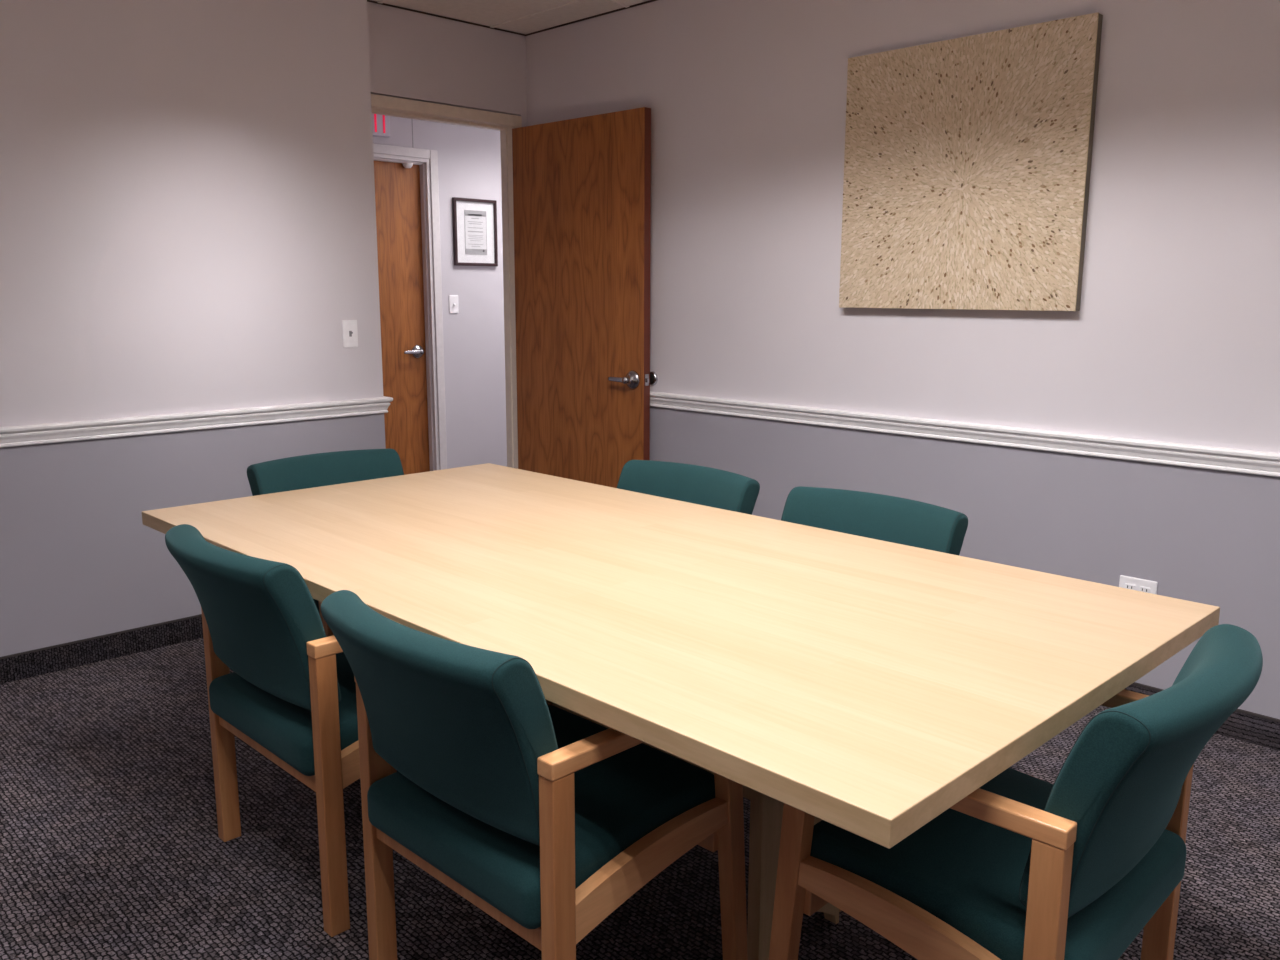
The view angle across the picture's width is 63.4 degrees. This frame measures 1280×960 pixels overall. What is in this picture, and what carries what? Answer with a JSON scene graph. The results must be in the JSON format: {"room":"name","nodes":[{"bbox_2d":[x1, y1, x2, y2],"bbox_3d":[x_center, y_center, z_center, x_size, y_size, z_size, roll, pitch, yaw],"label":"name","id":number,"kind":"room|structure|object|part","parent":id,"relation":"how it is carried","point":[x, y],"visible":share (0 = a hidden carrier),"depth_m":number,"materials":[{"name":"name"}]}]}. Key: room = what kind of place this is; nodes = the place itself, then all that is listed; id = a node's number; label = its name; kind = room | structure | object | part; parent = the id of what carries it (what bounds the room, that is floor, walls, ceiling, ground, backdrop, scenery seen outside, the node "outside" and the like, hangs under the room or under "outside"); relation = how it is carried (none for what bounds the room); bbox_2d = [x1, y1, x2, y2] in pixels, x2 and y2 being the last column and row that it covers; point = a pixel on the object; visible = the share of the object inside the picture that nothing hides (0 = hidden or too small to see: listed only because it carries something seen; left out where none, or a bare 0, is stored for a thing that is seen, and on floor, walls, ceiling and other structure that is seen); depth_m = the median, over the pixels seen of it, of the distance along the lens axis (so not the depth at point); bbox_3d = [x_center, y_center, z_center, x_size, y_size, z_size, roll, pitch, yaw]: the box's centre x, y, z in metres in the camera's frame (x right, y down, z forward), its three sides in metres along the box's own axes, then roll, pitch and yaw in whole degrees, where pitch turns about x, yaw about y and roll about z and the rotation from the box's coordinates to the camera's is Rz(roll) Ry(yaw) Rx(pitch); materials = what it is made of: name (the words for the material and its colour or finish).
{"room":"conference room","nodes":[
{"label":"conference room","id":0,"kind":"room"},
{"bbox_2d":[0,0,385,656],"bbox_3d":[-2.895,-0.599,2.975,4.615,2.800,0.378,-10,14,-44],"label":"wall","id":1,"kind":"structure","parent":0,"point":[188,208],"depth_m":3.82,"materials":[{"name":"paint"}]},
{"bbox_2d":[0,396,392,447],"bbox_3d":[-0.581,0.339,0.888,4.505,0.069,6.583,-10,14,-44],"label":"trim","id":2,"kind":"structure","parent":1,"relation":"attached to","point":[21,435],"depth_m":3.92,"materials":[{"name":"white paint"}]},
{"bbox_2d":[342,320,357,347],"bbox_3d":[-1.221,-0.618,4.372,0.070,0.115,0.018,-10,14,-44],"label":"light switch","id":3,"kind":"object","parent":1,"relation":"attached to","point":[349,327],"visible":1,"depth_m":4.37,"materials":[{"name":"white plastic"}]},
{"bbox_2d":[0,614,1279,750],"bbox_3d":[-0.223,1.074,1.385,5.519,0.095,6.583,-10,14,-44],"label":"baseboard","id":4,"kind":"structure","parent":1,"relation":"attached to","point":[27,664],"depth_m":3.73,"materials":[{"name":"rubber"}]},
{"bbox_2d":[373,116,506,468],"bbox_3d":[-1.476,-1.227,6.582,3.900,2.750,0.130,-10,14,-44],"label":"wall","id":5,"kind":"structure","parent":0,"point":[469,158],"depth_m":6.86,"materials":[{"name":"paint"}]},
{"bbox_2d":[372,114,389,137],"bbox_3d":[-1.630,-2.143,6.131,0.315,0.190,0.048,-10,14,-44],"label":"exit sign","id":6,"kind":"object","parent":5,"relation":"attached to","point":[380,123],"visible":0.18,"depth_m":6.19,"materials":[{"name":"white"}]},
{"bbox_2d":[374,161,429,474],"bbox_3d":[-1.703,-0.888,6.395,0.909,2.129,0.108,-10,14,-44],"label":"door","id":7,"kind":"structure","parent":5,"relation":"in","point":[397,185],"depth_m":6.57,"materials":[{"name":"brown wood"}]},
{"bbox_3d":[-1.451,-0.816,6.611,0.119,0.025,0.013,-9,14,-40],"label":"lever","id":8,"kind":"part","parent":7,"relation":"part of","materials":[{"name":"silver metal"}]},
{"bbox_3d":[-1.417,-0.826,6.666,0.087,0.087,0.060,-10,14,-44],"label":"handle","id":9,"kind":"part","parent":7,"relation":"part of","materials":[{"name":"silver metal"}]},
{"bbox_2d":[373,143,446,470],"bbox_3d":[-1.708,-0.924,6.394,1.069,2.219,0.146,-10,14,-44],"label":"trim","id":10,"kind":"structure","parent":5,"relation":"attached to","point":[427,160],"depth_m":6.64,"materials":[{"name":"white paint"}]},
{"bbox_2d":[449,295,458,312],"bbox_3d":[-1.211,-1.147,6.756,0.072,0.118,0.020,-10,14,-44],"label":"light switch","id":11,"kind":"object","parent":5,"relation":"attached to","point":[453,299],"visible":1,"depth_m":6.76,"materials":[{"name":"white plastic"}]},
{"bbox_2d":[452,197,497,265],"bbox_3d":[-1.080,-1.624,6.798,0.340,0.428,0.022,-10,14,-44],"label":"framed certificate","id":12,"kind":"object","parent":5,"relation":"attached to","point":[474,220],"visible":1,"depth_m":6.79,"materials":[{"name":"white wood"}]},
{"bbox_2d":[367,2,526,126],"bbox_3d":[-0.986,-0.967,5.022,1.064,2.800,0.105,-10,14,-44],"label":"wall","id":13,"kind":"structure","parent":0,"point":[416,56],"depth_m":4.84,"materials":[{"name":"paint"}]},
{"bbox_2d":[371,94,521,468],"bbox_3d":[-1.000,-0.675,5.061,1.030,2.212,0.113,-10,14,-44],"label":"trim","id":14,"kind":"structure","parent":13,"relation":"attached to","point":[380,104],"depth_m":5.24,"materials":[{"name":"beige paint"}]},
{"bbox_2d":[372,0,648,33],"bbox_3d":[-0.216,-1.446,0.925,5.519,0.020,6.583,-10,14,-44],"label":"ceiling","id":15,"kind":"structure","parent":0,"point":[519,16],"depth_m":4.69,"materials":[{"name":"tile"}]},
{"bbox_2d":[512,107,650,487],"bbox_3d":[-0.309,-0.640,5.030,0.929,2.134,0.126,10,14,43],"label":"door","id":16,"kind":"structure","parent":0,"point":[582,185],"depth_m":4.95,"materials":[{"name":"brown wood"}]},
{"bbox_3d":[-0.109,-0.466,4.797,0.013,0.025,0.119,-9,14,-42],"label":"lever","id":17,"kind":"part","parent":16,"relation":"part of","materials":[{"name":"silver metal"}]},
{"bbox_3d":[-0.052,-0.460,4.766,0.087,0.087,0.060,10,14,43],"label":"handle","id":18,"kind":"part","parent":16,"relation":"part of","materials":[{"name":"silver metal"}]},
{"bbox_3d":[0.032,-0.460,4.758,0.002,0.053,0.024,10,14,43],"label":"latch plate","id":19,"kind":"part","parent":16,"relation":"part of","materials":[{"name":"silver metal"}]},
{"bbox_2d":[0,638,1279,959],"bbox_3d":[0.005,0.927,2.628,8.000,0.060,8.440,-10,14,-44],"label":"floor","id":20,"kind":"structure","parent":0,"point":[111,847],"depth_m":2.50,"materials":[{"name":"grey carpet"}]},
{"bbox_2d":[165,524,396,936],"bbox_3d":[-0.727,0.507,2.452,0.626,0.824,0.577,-10,14,-44],"label":"armchair","id":21,"kind":"object","parent":20,"relation":"on","point":[289,695],"visible":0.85,"depth_m":2.18,"materials":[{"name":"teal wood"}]},
{"bbox_3d":[-1.030,0.592,2.549,0.045,0.622,0.035,-10,14,-44],"label":"leg","id":22,"kind":"part","parent":21,"relation":"part of","materials":[{"name":"brown wood"}]},
{"bbox_3d":[-0.876,0.294,2.262,0.204,0.338,0.510,-10,14,-44],"label":"backrest","id":23,"kind":"part","parent":21,"relation":"part of","materials":[{"name":"teal fabric"}]},
{"bbox_3d":[-0.841,0.610,2.356,0.024,0.041,0.509,-10,14,-44],"label":"rail","id":24,"kind":"part","parent":21,"relation":"part of","materials":[{"name":"brown wood"}]},
{"bbox_3d":[-0.702,0.507,2.477,0.470,0.123,0.501,-10,14,-44],"label":"seat","id":25,"kind":"part","parent":21,"relation":"part of","materials":[{"name":"teal fabric"}]},
{"bbox_3d":[-0.502,0.317,2.256,0.464,0.029,0.037,-10,14,-44],"label":"armrest","id":26,"kind":"part","parent":21,"relation":"part of","materials":[{"name":"brown wood"}]},
{"bbox_3d":[-0.650,0.662,2.171,0.045,0.622,0.035,-10,14,-44],"label":"leg","id":27,"kind":"part","parent":21,"relation":"part of","materials":[{"name":"brown wood"}]},
{"bbox_3d":[-0.497,0.570,2.309,0.397,0.113,0.027,-10,14,-44],"label":"rail","id":28,"kind":"part","parent":21,"relation":"part of","materials":[{"name":"brown wood"}]},
{"bbox_3d":[-0.726,0.539,2.844,0.090,0.622,0.035,-10,14,-44],"label":"leg","id":29,"kind":"part","parent":21,"relation":"part of","materials":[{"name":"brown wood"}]},
{"bbox_2d":[247,448,403,636],"bbox_3d":[-0.867,0.354,3.291,0.577,0.824,0.626,-10,14,-44],"label":"armchair","id":30,"kind":"object","parent":20,"relation":"on","point":[338,467],"visible":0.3,"depth_m":3.36,"materials":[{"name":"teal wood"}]},
{"bbox_3d":[-0.842,0.362,3.267,0.501,0.123,0.470,-10,14,-44],"label":"seat","id":31,"kind":"part","parent":30,"relation":"part of","materials":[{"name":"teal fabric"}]},
{"bbox_3d":[-1.014,0.087,3.394,0.510,0.338,0.204,-10,14,-44],"label":"backrest","id":32,"kind":"part","parent":30,"relation":"part of","materials":[{"name":"teal fabric"}]},
{"bbox_3d":[-0.871,0.522,2.935,0.035,0.622,0.090,-10,14,-44],"label":"leg","id":33,"kind":"part","parent":30,"relation":"part of","materials":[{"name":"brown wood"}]},
{"bbox_2d":[321,590,747,959],"bbox_3d":[-0.209,0.604,1.933,0.577,0.824,0.626,10,14,44],"label":"armchair","id":34,"kind":"object","parent":20,"relation":"on","point":[546,818],"visible":0.98,"depth_m":1.73,"materials":[{"name":"teal fabric"}]},
{"bbox_3d":[-0.514,0.689,2.026,0.035,0.622,0.045,10,14,44],"label":"leg","id":35,"kind":"part","parent":34,"relation":"part of","materials":[{"name":"brown wood"}]},
{"bbox_3d":[-0.357,0.390,1.742,0.510,0.338,0.204,10,14,44],"label":"backrest","id":36,"kind":"part","parent":34,"relation":"part of","materials":[{"name":"teal fabric"}]},
{"bbox_3d":[-0.322,0.706,1.836,0.509,0.041,0.024,10,14,44],"label":"rail","id":37,"kind":"part","parent":34,"relation":"part of","materials":[{"name":"brown wood"}]},
{"bbox_3d":[-0.185,0.603,1.958,0.501,0.123,0.470,10,14,44],"label":"seat","id":38,"kind":"part","parent":34,"relation":"part of","materials":[{"name":"teal fabric"}]},
{"bbox_3d":[-0.130,0.758,1.653,0.035,0.622,0.045,10,14,44],"label":"leg","id":39,"kind":"part","parent":34,"relation":"part of","materials":[{"name":"brown wood"}]},
{"bbox_3d":[0.017,0.412,1.740,0.037,0.029,0.464,10,14,44],"label":"armrest","id":40,"kind":"part","parent":34,"relation":"part of","materials":[{"name":"brown wood"}]},
{"bbox_3d":[0.022,0.666,1.793,0.027,0.113,0.397,10,14,44],"label":"rail","id":41,"kind":"part","parent":34,"relation":"part of","materials":[{"name":"brown wood"}]},
{"bbox_3d":[-0.036,0.638,2.118,0.509,0.056,0.022,10,14,44],"label":"rail","id":42,"kind":"part","parent":34,"relation":"part of","materials":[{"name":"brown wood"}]},
{"bbox_3d":[0.171,0.704,1.952,0.035,0.622,0.090,10,14,44],"label":"leg","id":43,"kind":"part","parent":34,"relation":"part of","materials":[{"name":"brown wood"}]},
{"bbox_2d":[142,463,1219,959],"bbox_3d":[-0.126,0.534,2.551,1.204,0.740,2.417,-10,14,-44],"label":"conference table","id":44,"kind":"object","parent":20,"relation":"on","point":[865,687],"visible":0.78,"depth_m":1.98,"materials":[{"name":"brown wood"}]},
{"bbox_2d":[617,460,759,514],"bbox_3d":[-0.015,0.396,3.071,0.626,0.824,0.577,-10,14,-44],"label":"armchair","id":45,"kind":"object","parent":20,"relation":"on","point":[701,485],"visible":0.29,"depth_m":3.15,"materials":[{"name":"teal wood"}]},
{"bbox_2d":[781,486,967,911],"bbox_3d":[0.448,0.480,2.622,0.626,0.824,0.577,-10,14,-44],"label":"armchair","id":46,"kind":"object","parent":20,"relation":"on","point":[893,519],"visible":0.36,"depth_m":2.70,"materials":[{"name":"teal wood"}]},
{"bbox_3d":[0.599,0.214,2.724,0.204,0.338,0.510,-10,14,-44],"label":"backrest","id":47,"kind":"part","parent":46,"relation":"part of","materials":[{"name":"teal fabric"}]},
{"bbox_2d":[769,624,1262,959],"bbox_3d":[0.633,0.640,1.745,0.626,0.824,0.577,10,14,43],"label":"armchair","id":48,"kind":"object","parent":20,"relation":"on","point":[1024,866],"visible":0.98,"depth_m":1.55,"materials":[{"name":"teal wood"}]},
{"bbox_3d":[0.252,0.741,1.754,0.090,0.622,0.035,10,14,43],"label":"leg","id":49,"kind":"part","parent":48,"relation":"part of","materials":[{"name":"brown wood"}]},
{"bbox_3d":[0.455,0.674,1.925,0.022,0.056,0.509,10,14,43],"label":"rail","id":50,"kind":"part","parent":48,"relation":"part of","materials":[{"name":"brown wood"}]},
{"bbox_3d":[0.406,0.703,1.599,0.397,0.113,0.027,10,14,43],"label":"rail","id":51,"kind":"part","parent":48,"relation":"part of","materials":[{"name":"brown wood"}]},
{"bbox_3d":[0.608,0.640,1.770,0.470,0.123,0.501,10,14,43],"label":"seat","id":52,"kind":"part","parent":48,"relation":"part of","materials":[{"name":"teal fabric"}]},
{"bbox_3d":[0.412,0.449,1.546,0.464,0.029,0.037,10,14,43],"label":"armrest","id":53,"kind":"part","parent":48,"relation":"part of","materials":[{"name":"brown wood"}]},
{"bbox_3d":[0.560,0.795,1.463,0.045,0.622,0.035,10,14,43],"label":"leg","id":54,"kind":"part","parent":48,"relation":"part of","materials":[{"name":"brown wood"}]},
{"bbox_3d":[0.786,0.380,1.929,0.464,0.029,0.037,10,14,43],"label":"armrest","id":55,"kind":"part","parent":48,"relation":"part of","materials":[{"name":"brown wood"}]},
{"bbox_3d":[0.785,0.427,1.558,0.204,0.338,0.510,10,14,43],"label":"backrest","id":56,"kind":"part","parent":48,"relation":"part of","materials":[{"name":"teal fabric"}]},
{"bbox_3d":[0.935,0.726,1.846,0.045,0.622,0.035,10,14,43],"label":"leg","id":57,"kind":"part","parent":48,"relation":"part of","materials":[{"name":"brown wood"}]},
{"bbox_2d":[526,0,1279,718],"bbox_3d":[1.802,-0.605,3.084,0.130,2.800,6.828,-10,14,-44],"label":"wall","id":58,"kind":"structure","parent":0,"point":[1174,336],"depth_m":3.62,"materials":[{"name":"paint"}]},
{"bbox_2d":[367,0,656,35],"bbox_3d":[1.375,-1.714,2.475,1.044,0.008,6.583,-10,14,-44],"label":"trim","id":59,"kind":"structure","parent":58,"relation":"attached to","point":[371,1],"depth_m":4.80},
{"bbox_2d":[650,371,657,385],"bbox_3d":[0.054,-0.471,4.802,0.014,0.066,0.066,-10,14,-44],"label":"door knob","id":60,"kind":"object","parent":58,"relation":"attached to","point":[653,376],"visible":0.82,"depth_m":4.79,"materials":[{"name":"silver metal"}]},
{"bbox_2d":[650,391,1279,476],"bbox_3d":[-0.221,0.276,1.239,5.519,0.069,6.583,-10,14,-44],"label":"trim","id":61,"kind":"structure","parent":58,"relation":"attached to","point":[1169,453],"depth_m":3.61,"materials":[{"name":"white paint"}]},
{"bbox_2d":[839,12,1102,310],"bbox_3d":[1.101,-1.054,3.599,0.040,0.909,0.914,-10,14,-44],"label":"wall art","id":62,"kind":"object","parent":58,"relation":"attached to","point":[967,160],"visible":1,"depth_m":3.54},
{"bbox_3d":[1.103,-1.055,3.601,0.035,0.907,0.912,-10,14,-44],"label":"backing panel","id":63,"kind":"part","parent":62,"relation":"part of","materials":[{"name":"beige"}]},
{"bbox_2d":[1119,575,1157,593],"bbox_3d":[1.611,0.375,3.356,0.010,0.115,0.117,-10,14,-44],"label":"wall outlet","id":64,"kind":"object","parent":58,"relation":"attached to","point":[1127,582],"visible":0.27,"depth_m":3.35,"materials":[{"name":"white plastic"}]},
{"bbox_2d":[1125,583,1134,589],"bbox_3d":[1.593,0.372,3.371,0.005,0.069,0.033,-10,14,-44],"label":"receptacle","id":65,"kind":"object","parent":64,"relation":"attached to","point":[1131,586],"depth_m":3.36,"materials":[{"name":"white plastic"}]},
{"bbox_2d":[1139,586,1149,592],"bbox_3d":[1.625,0.378,3.339,0.005,0.069,0.033,-10,14,-44],"label":"receptacle","id":66,"kind":"object","parent":64,"relation":"attached to","point":[1146,589],"depth_m":3.33,"materials":[{"name":"white plastic"}]}
]}

